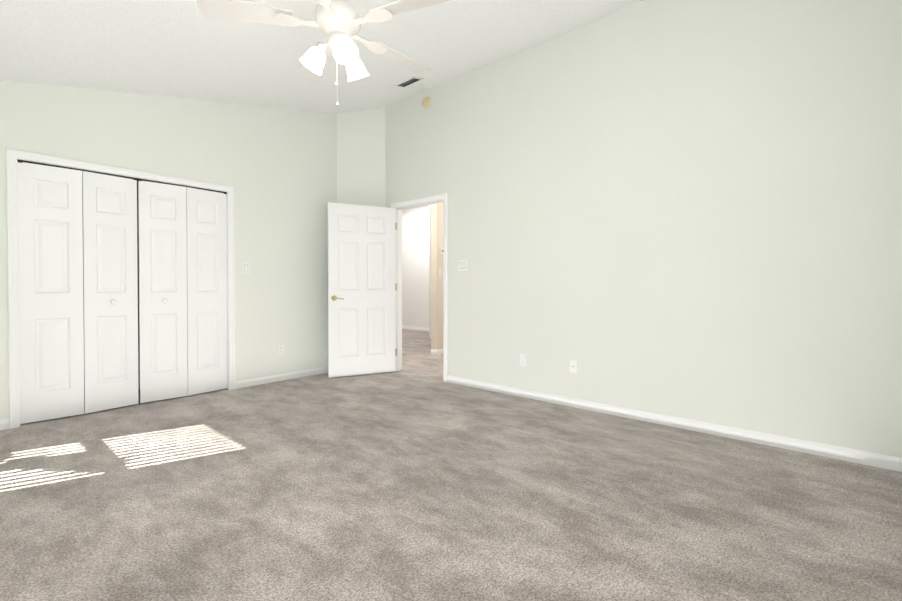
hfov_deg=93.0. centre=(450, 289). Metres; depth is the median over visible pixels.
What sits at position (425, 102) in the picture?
smoke detector
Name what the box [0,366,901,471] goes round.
baseboard
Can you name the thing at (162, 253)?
bifold door
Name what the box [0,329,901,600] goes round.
floor
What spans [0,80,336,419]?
wall
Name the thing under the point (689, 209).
wall
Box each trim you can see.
[6,148,235,428]
[17,159,226,193]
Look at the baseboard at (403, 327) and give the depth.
10.37 m
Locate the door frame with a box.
[391,193,447,381]
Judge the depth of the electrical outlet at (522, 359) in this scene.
4.14 m
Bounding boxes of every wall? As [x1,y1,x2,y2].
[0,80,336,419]
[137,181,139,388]
[337,107,384,206]
[385,0,901,457]
[402,205,428,327]
[429,204,430,338]
[431,202,442,349]
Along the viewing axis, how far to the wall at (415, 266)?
10.35 m
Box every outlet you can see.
[278,344,283,354]
[520,354,525,365]
[570,360,576,372]
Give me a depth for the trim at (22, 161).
3.75 m
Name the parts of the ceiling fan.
blade, lamp shade, blade, arm, blade, lamp shade, lamp shade, blade, blade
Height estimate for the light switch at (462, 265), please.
0.115 m
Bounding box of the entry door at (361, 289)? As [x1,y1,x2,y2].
[328,202,394,377]
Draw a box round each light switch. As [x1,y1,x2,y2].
[243,262,249,272]
[458,260,466,270]
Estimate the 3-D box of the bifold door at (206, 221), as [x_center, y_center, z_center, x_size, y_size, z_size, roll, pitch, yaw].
[-2.453,0.014,4.307,0.030,2.022,0.377,0,1,37]
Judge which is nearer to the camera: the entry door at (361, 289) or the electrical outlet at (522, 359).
the electrical outlet at (522, 359)
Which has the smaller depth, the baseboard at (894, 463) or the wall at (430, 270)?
the baseboard at (894, 463)
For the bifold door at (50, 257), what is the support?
in the wall at (276, 167)
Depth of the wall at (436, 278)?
6.70 m
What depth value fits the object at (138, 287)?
4.47 m
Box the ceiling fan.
[197,0,450,105]
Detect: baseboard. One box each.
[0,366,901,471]
[402,326,428,330]
[435,349,442,354]
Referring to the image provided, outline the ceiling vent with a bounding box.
[394,76,422,87]
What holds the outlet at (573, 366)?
attached to the wall at (689, 209)
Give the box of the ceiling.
[0,0,642,112]
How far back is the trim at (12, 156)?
3.28 m
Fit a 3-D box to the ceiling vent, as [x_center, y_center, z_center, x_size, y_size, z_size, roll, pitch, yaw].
[-0.453,-2.222,4.576,0.300,0.040,0.148,1,1,41]
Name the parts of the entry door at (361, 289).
handle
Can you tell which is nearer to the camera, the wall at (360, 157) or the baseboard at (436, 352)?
the wall at (360, 157)
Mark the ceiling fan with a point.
(338, 23)
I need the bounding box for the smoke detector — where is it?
[422,97,429,107]
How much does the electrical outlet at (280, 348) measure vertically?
0.115 m
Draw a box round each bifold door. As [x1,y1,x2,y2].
[17,162,83,423]
[82,171,138,413]
[138,181,187,402]
[186,187,227,395]
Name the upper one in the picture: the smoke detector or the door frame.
the smoke detector
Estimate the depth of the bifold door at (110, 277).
3.71 m
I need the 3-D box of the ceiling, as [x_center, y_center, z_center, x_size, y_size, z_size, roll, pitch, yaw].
[-0.903,-1.958,2.787,6.040,1.176,4.360,1,1,41]
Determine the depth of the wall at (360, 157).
5.43 m
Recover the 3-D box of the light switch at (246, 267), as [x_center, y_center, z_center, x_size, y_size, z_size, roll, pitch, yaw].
[-2.183,-0.236,4.561,0.010,0.115,0.070,1,1,41]

